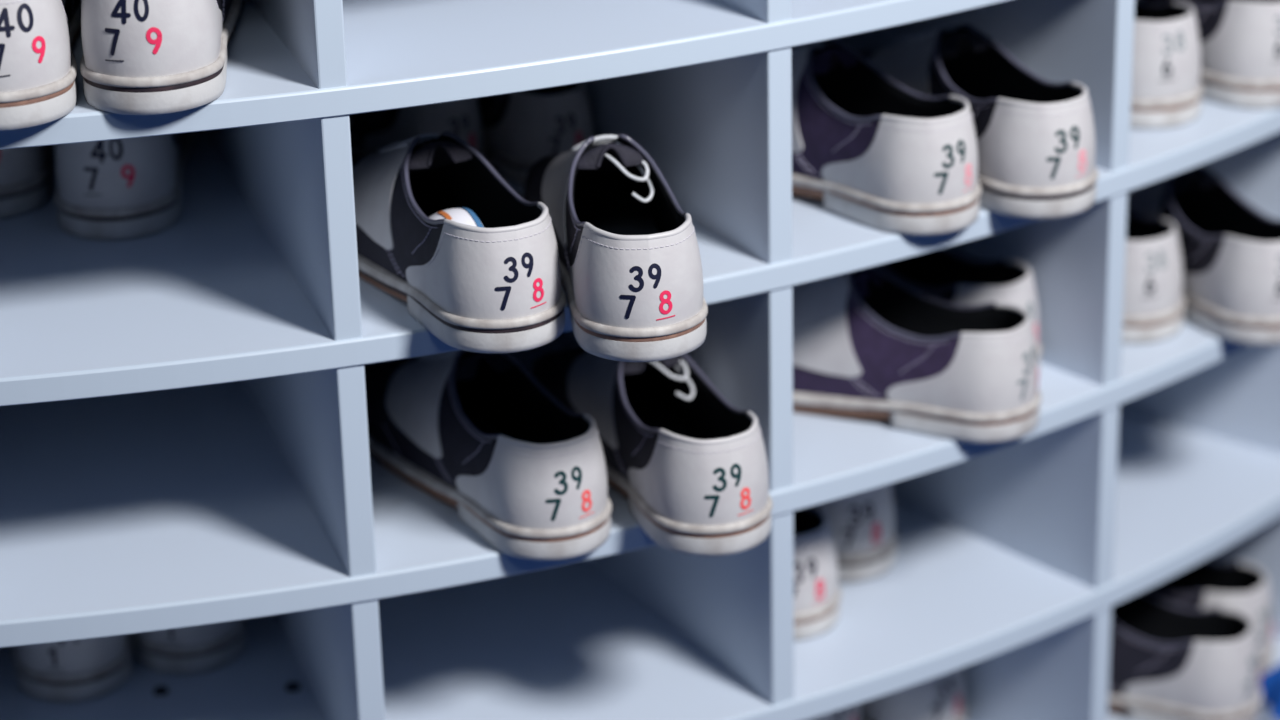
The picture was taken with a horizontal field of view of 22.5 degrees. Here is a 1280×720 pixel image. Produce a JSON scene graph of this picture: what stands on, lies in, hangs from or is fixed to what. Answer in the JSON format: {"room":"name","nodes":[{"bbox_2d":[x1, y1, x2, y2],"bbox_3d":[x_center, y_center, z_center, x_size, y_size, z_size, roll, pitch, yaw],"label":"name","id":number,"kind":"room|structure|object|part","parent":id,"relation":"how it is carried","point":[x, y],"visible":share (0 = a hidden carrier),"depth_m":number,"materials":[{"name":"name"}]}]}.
{"room":"bowling alley","nodes":[
{"label":"bowling alley","id":0,"kind":"room"},
{"bbox_2d":[0,146,45,186],"bbox_3d":[-0.405,-0.143,1.983,0.072,0.055,0.086,-3,23,-4],"label":"heels","id":1,"kind":"structure","parent":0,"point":[17,165],"depth_m":1.96,"materials":[{"name":"white leather"}]},
{"bbox_2d":[0,0,70,91],"bbox_3d":[-0.336,-0.177,1.681,0.072,0.056,0.087,-4,23,-6],"label":"heels","id":2,"kind":"structure","parent":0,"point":[19,60],"depth_m":1.65,"materials":[{"name":"white leather"}]},
{"bbox_2d":[15,634,126,673],"bbox_3d":[-0.360,0.156,2.019,0.070,0.054,0.084,-7,23,-12],"label":"heels","id":3,"kind":"structure","parent":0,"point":[85,655],"depth_m":1.99,"materials":[{"name":"white leather"}]},
{"bbox_2d":[55,135,177,207],"bbox_3d":[-0.318,-0.130,1.946,0.072,0.055,0.086,-4,23,-6],"label":"heels","id":4,"kind":"structure","parent":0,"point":[154,159],"depth_m":1.92,"materials":[{"name":"white leather"}]},
{"bbox_2d":[81,0,222,76],"bbox_3d":[-0.260,-0.186,1.700,0.072,0.056,0.087,-3,23,-5],"label":"heels","id":5,"kind":"structure","parent":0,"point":[191,30],"depth_m":1.67,"materials":[{"name":"white leather"}]},
{"bbox_2d":[137,620,240,645],"bbox_3d":[-0.290,0.142,2.050,0.070,0.054,0.084,-6,23,-11],"label":"heels","id":6,"kind":"structure","parent":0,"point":[201,634],"depth_m":2.02,"materials":[{"name":"white leather"}]},
{"bbox_2d":[406,202,560,319],"bbox_3d":[-0.082,-0.059,1.767,0.070,0.054,0.084,-12,25,-23],"label":"heels","id":7,"kind":"structure","parent":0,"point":[462,279],"depth_m":1.74,"materials":[{"name":"white leather"}]},
{"bbox_2d":[456,414,607,529],"bbox_3d":[-0.058,0.059,1.859,0.070,0.054,0.084,-13,25,-27],"label":"heels","id":8,"kind":"structure","parent":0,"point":[516,488],"depth_m":1.83,"materials":[{"name":"white leather"}]},
{"bbox_2d":[570,213,702,327],"bbox_3d":[-0.002,-0.055,1.752,0.070,0.054,0.084,-6,23,-10],"label":"heels","id":9,"kind":"structure","parent":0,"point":[600,274],"depth_m":1.72,"materials":[{"name":"white leather"}]},
{"bbox_2d":[628,411,768,525],"bbox_3d":[0.037,0.056,1.859,0.070,0.054,0.084,-11,24,-22],"label":"heels","id":10,"kind":"structure","parent":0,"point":[676,483],"depth_m":1.83,"materials":[{"name":"white leather"}]},
{"bbox_2d":[821,95,977,203],"bbox_3d":[0.162,-0.129,1.921,0.070,0.054,0.084,-18,28,-35],"label":"heels","id":11,"kind":"structure","parent":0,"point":[901,167],"depth_m":1.89,"materials":[{"name":"white leather"}]},
{"bbox_2d":[887,302,1037,413],"bbox_3d":[0.206,-0.004,1.994,0.084,0.054,0.070,11,25,27],"label":"heels","id":12,"kind":"structure","parent":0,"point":[984,379],"depth_m":1.97,"materials":[{"name":"white leather"}]},
{"bbox_2d":[952,259,1038,346],"bbox_3d":[0.216,-0.034,2.068,0.084,0.054,0.070,16,28,36],"label":"heels","id":13,"kind":"structure","parent":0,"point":[1022,300],"depth_m":2.03,"materials":[{"name":"white leather"}]},
{"bbox_2d":[977,82,1094,187],"bbox_3d":[0.236,-0.140,1.944,0.070,0.054,0.084,-14,26,-28],"label":"heels","id":14,"kind":"structure","parent":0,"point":[1015,151],"depth_m":1.91,"materials":[{"name":"white leather"}]},
{"bbox_2d":[1123,218,1182,315],"bbox_3d":[0.322,-0.066,2.139,0.070,0.054,0.084,-13,25,-27],"label":"heels","id":15,"kind":"structure","parent":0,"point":[1168,281],"depth_m":2.11,"materials":[{"name":"white leather"}]},
{"bbox_2d":[1183,235,1279,317],"bbox_3d":[0.407,-0.065,2.131,0.070,0.054,0.084,-12,25,-25],"label":"heels","id":16,"kind":"structure","parent":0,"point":[1244,283],"depth_m":2.10,"materials":[{"name":"white leather"}]},
{"bbox_2d":[1200,562,1272,655],"bbox_3d":[0.413,0.177,2.305,0.084,0.054,0.070,14,27,33],"label":"heels","id":17,"kind":"structure","parent":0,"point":[1252,609],"depth_m":2.27,"materials":[{"name":"white leather"}]},
{"bbox_2d":[1200,0,1279,80],"bbox_3d":[0.403,-0.220,2.126,0.070,0.054,0.084,-20,29,-37],"label":"heels","id":18,"kind":"structure","parent":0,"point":[1244,49],"depth_m":2.09,"materials":[{"name":"white leather"}]},
{"label":"floor","id":19,"kind":"structure","parent":0,"visible":0},
{"bbox_2d":[0,0,1279,719],"bbox_3d":[-0.089,0.122,2.288,1.516,1.226,0.739,-13,25,-26],"label":"shelving unit","id":20,"kind":"object","parent":19,"relation":"on","point":[184,439],"visible":0.73,"depth_m":1.95,"materials":[{"name":"blue laminate"}]},
{"bbox_2d":[0,145,50,218],"bbox_3d":[-0.416,-0.179,2.070,0.086,0.092,0.280,-3,23,-4],"label":"shoe","id":21,"kind":"object","parent":20,"relation":"on","point":[25,177],"visible":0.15,"depth_m":1.96,"materials":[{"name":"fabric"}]},
{"bbox_2d":[0,0,80,130],"bbox_3d":[-0.350,-0.213,1.768,0.088,0.092,0.283,-4,23,-6],"label":"shoe","id":22,"kind":"object","parent":20,"relation":"on","point":[38,67],"visible":0.89,"depth_m":1.66,"materials":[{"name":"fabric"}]},
{"bbox_2d":[11,634,131,701],"bbox_3d":[-0.384,0.123,2.101,0.084,0.089,0.272,-7,23,-12],"label":"shoe","id":23,"kind":"object","parent":20,"relation":"on","point":[83,669],"visible":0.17,"depth_m":1.99,"materials":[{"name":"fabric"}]},
{"bbox_2d":[55,132,193,239],"bbox_3d":[-0.326,-0.166,2.033,0.086,0.092,0.280,-4,23,-6],"label":"shoe","id":24,"kind":"object","parent":20,"relation":"on","point":[130,188],"visible":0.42,"depth_m":1.92,"materials":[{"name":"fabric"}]},
{"bbox_2d":[80,0,241,114],"bbox_3d":[-0.266,-0.223,1.788,0.087,0.092,0.283,-3,23,-5],"label":"shoe","id":25,"kind":"object","parent":20,"relation":"on","point":[140,57],"visible":1,"depth_m":1.67,"materials":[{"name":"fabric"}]},
{"bbox_2d":[131,619,245,673],"bbox_3d":[-0.307,0.107,2.133,0.084,0.089,0.272,-6,23,-11],"label":"shoe","id":26,"kind":"object","parent":20,"relation":"on","point":[201,648],"visible":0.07,"depth_m":2.03,"materials":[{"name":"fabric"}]},
{"bbox_2d":[349,98,486,158],"bbox_3d":[-0.181,-0.172,2.064,0.069,0.073,0.223,-19,28,-36],"label":"shoe","id":27,"kind":"object","parent":20,"relation":"on","point":[370,132],"visible":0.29,"depth_m":1.99,"materials":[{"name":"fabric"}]},
{"bbox_2d":[352,131,565,352],"bbox_3d":[-0.124,-0.090,1.842,0.084,0.089,0.272,-12,25,-23],"label":"shoe","id":28,"kind":"object","parent":20,"relation":"on","point":[475,262],"visible":0.91,"depth_m":1.77,"materials":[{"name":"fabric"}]},
{"bbox_2d":[364,350,611,560],"bbox_3d":[-0.105,0.029,1.931,0.084,0.089,0.272,-13,25,-27],"label":"shoe","id":29,"kind":"object","parent":20,"relation":"on","point":[479,434],"visible":0.91,"depth_m":1.88,"materials":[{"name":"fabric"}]},
{"bbox_3d":[-0.097,-0.301,2.108,1.516,0.016,0.729,-13,25,-26],"label":"shelf","id":30,"kind":"part","parent":20,"relation":"part of","materials":[{"name":"blue laminate"}]},
{"bbox_2d":[477,83,595,184],"bbox_3d":[-0.099,-0.178,2.073,0.069,0.073,0.223,-15,26,-29],"label":"shoe","id":31,"kind":"object","parent":20,"relation":"on","point":[520,129],"visible":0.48,"depth_m":1.99,"materials":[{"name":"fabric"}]},
{"bbox_2d":[522,134,707,361],"bbox_3d":[-0.017,-0.090,1.835,0.084,0.089,0.272,-6,23,-10],"label":"shoe","id":32,"kind":"object","parent":20,"relation":"on","point":[631,265],"visible":0.97,"depth_m":1.74,"materials":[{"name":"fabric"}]},
{"bbox_3d":[-0.091,-0.033,2.219,1.516,0.016,0.729,-13,25,-26],"label":"shelf","id":33,"kind":"part","parent":20,"relation":"part of","materials":[{"name":"blue laminate"}]},
{"bbox_3d":[-0.023,0.092,2.292,1.332,0.016,1.010,-1,23,0],"label":"shelf","id":34,"kind":"part","parent":20,"relation":"part of","materials":[{"name":"blue laminate"}]},
{"bbox_3d":[-0.094,-0.167,2.164,1.516,0.016,0.729,-13,25,-26],"label":"shelf","id":35,"kind":"part","parent":20,"relation":"part of","materials":[{"name":"blue laminate"}]},
{"bbox_2d":[530,346,772,556],"bbox_3d":[0.002,0.024,1.938,0.084,0.089,0.272,-11,24,-22],"label":"shoe","id":36,"kind":"object","parent":20,"relation":"on","point":[690,465],"visible":0.78,"depth_m":1.86,"materials":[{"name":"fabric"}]},
{"bbox_2d":[793,507,840,640],"bbox_3d":[0.046,0.093,2.147,0.084,0.089,0.272,-12,25,-24],"label":"shoe","id":37,"kind":"object","parent":20,"relation":"on","point":[817,591],"visible":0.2,"depth_m":2.05,"materials":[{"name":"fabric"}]},
{"bbox_2d":[808,704,859,719],"bbox_3d":[0.043,0.206,2.254,0.272,0.089,0.084,20,31,41],"label":"shoe","id":38,"kind":"object","parent":20,"relation":"on","point":[852,712],"visible":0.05,"depth_m":2.17,"materials":[{"name":"fabric"}]},
{"bbox_2d":[810,484,897,582],"bbox_3d":[0.097,0.059,2.227,0.084,0.089,0.272,-11,24,-22],"label":"shoe","id":39,"kind":"object","parent":20,"relation":"on","point":[865,536],"visible":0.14,"depth_m":2.12,"materials":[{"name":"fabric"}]},
{"bbox_2d":[791,40,981,234],"bbox_3d":[0.103,-0.155,1.986,0.084,0.089,0.272,-18,28,-35],"label":"shoe","id":40,"kind":"object","parent":20,"relation":"on","point":[880,153],"visible":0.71,"depth_m":1.92,"materials":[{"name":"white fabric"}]},
{"bbox_2d":[859,668,966,719],"bbox_3d":[0.124,0.191,2.286,0.084,0.089,0.272,-21,29,-38],"label":"shoe","id":41,"kind":"object","parent":20,"relation":"on","point":[941,697],"visible":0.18,"depth_m":2.19,"materials":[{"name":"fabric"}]},
{"bbox_2d":[792,267,1041,442],"bbox_3d":[0.124,-0.018,2.033,0.272,0.089,0.084,11,25,27],"label":"shoe","id":42,"kind":"object","parent":20,"relation":"on","point":[867,344],"visible":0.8,"depth_m":1.99,"materials":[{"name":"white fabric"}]},
{"bbox_2d":[873,248,1041,370],"bbox_3d":[0.147,-0.056,2.123,0.272,0.089,0.084,16,28,36],"label":"shoe","id":43,"kind":"object","parent":20,"relation":"on","point":[945,275],"visible":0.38,"depth_m":2.08,"materials":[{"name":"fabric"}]},
{"bbox_2d":[858,23,1098,218],"bbox_3d":[0.192,-0.171,2.018,0.084,0.089,0.272,-14,26,-28],"label":"shoe","id":44,"kind":"object","parent":20,"relation":"on","point":[1035,135],"visible":0.66,"depth_m":1.93,"materials":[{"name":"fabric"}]},
{"bbox_2d":[1122,208,1185,343],"bbox_3d":[0.275,-0.096,2.212,0.084,0.089,0.272,-13,25,-26],"label":"shoe","id":45,"kind":"object","parent":20,"relation":"on","point":[1154,303],"visible":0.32,"depth_m":2.11,"materials":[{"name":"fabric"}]},
{"bbox_2d":[1130,0,1202,128],"bbox_3d":[0.264,-0.230,2.157,0.084,0.089,0.272,-19,28,-36],"label":"shoe","id":46,"kind":"object","parent":20,"relation":"on","point":[1167,88],"visible":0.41,"depth_m":2.06,"materials":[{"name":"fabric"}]},
{"bbox_2d":[1108,591,1261,719],"bbox_3d":[0.309,0.191,2.276,0.272,0.089,0.084,11,26,27],"label":"shoe","id":47,"kind":"object","parent":20,"relation":"on","point":[1169,661],"visible":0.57,"depth_m":2.22,"materials":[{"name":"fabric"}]},
{"bbox_3d":[-0.084,0.234,2.330,1.516,0.016,0.729,-13,25,-26],"label":"shelf","id":48,"kind":"part","parent":20,"relation":"part of","materials":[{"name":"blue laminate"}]},
{"bbox_2d":[1127,164,1279,345],"bbox_3d":[0.367,-0.097,2.208,0.084,0.089,0.272,-13,25,-25],"label":"shoe","id":49,"kind":"object","parent":20,"relation":"on","point":[1230,249],"visible":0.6,"depth_m":2.13,"materials":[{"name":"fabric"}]},
{"bbox_2d":[1139,0,1279,108],"bbox_3d":[0.344,-0.246,2.191,0.084,0.089,0.272,-20,29,-37],"label":"shoe","id":50,"kind":"object","parent":20,"relation":"on","point":[1239,39],"visible":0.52,"depth_m":2.10,"materials":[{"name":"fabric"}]},
{"bbox_2d":[1144,560,1274,675],"bbox_3d":[0.340,0.156,2.357,0.272,0.089,0.084,14,27,33],"label":"shoe","id":51,"kind":"object","parent":20,"relation":"on","point":[1244,587],"visible":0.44,"depth_m":2.29,"materials":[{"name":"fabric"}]},
{"bbox_2d":[1260,664,1279,719],"bbox_3d":[0.468,0.225,2.258,0.069,0.031,0.066,-1,23,0],"label":"cloth","id":52,"kind":"object","parent":20,"relation":"on","point":[1270,681],"visible":0.88,"depth_m":2.26,"materials":[{"name":"blue fabric"}]}
]}

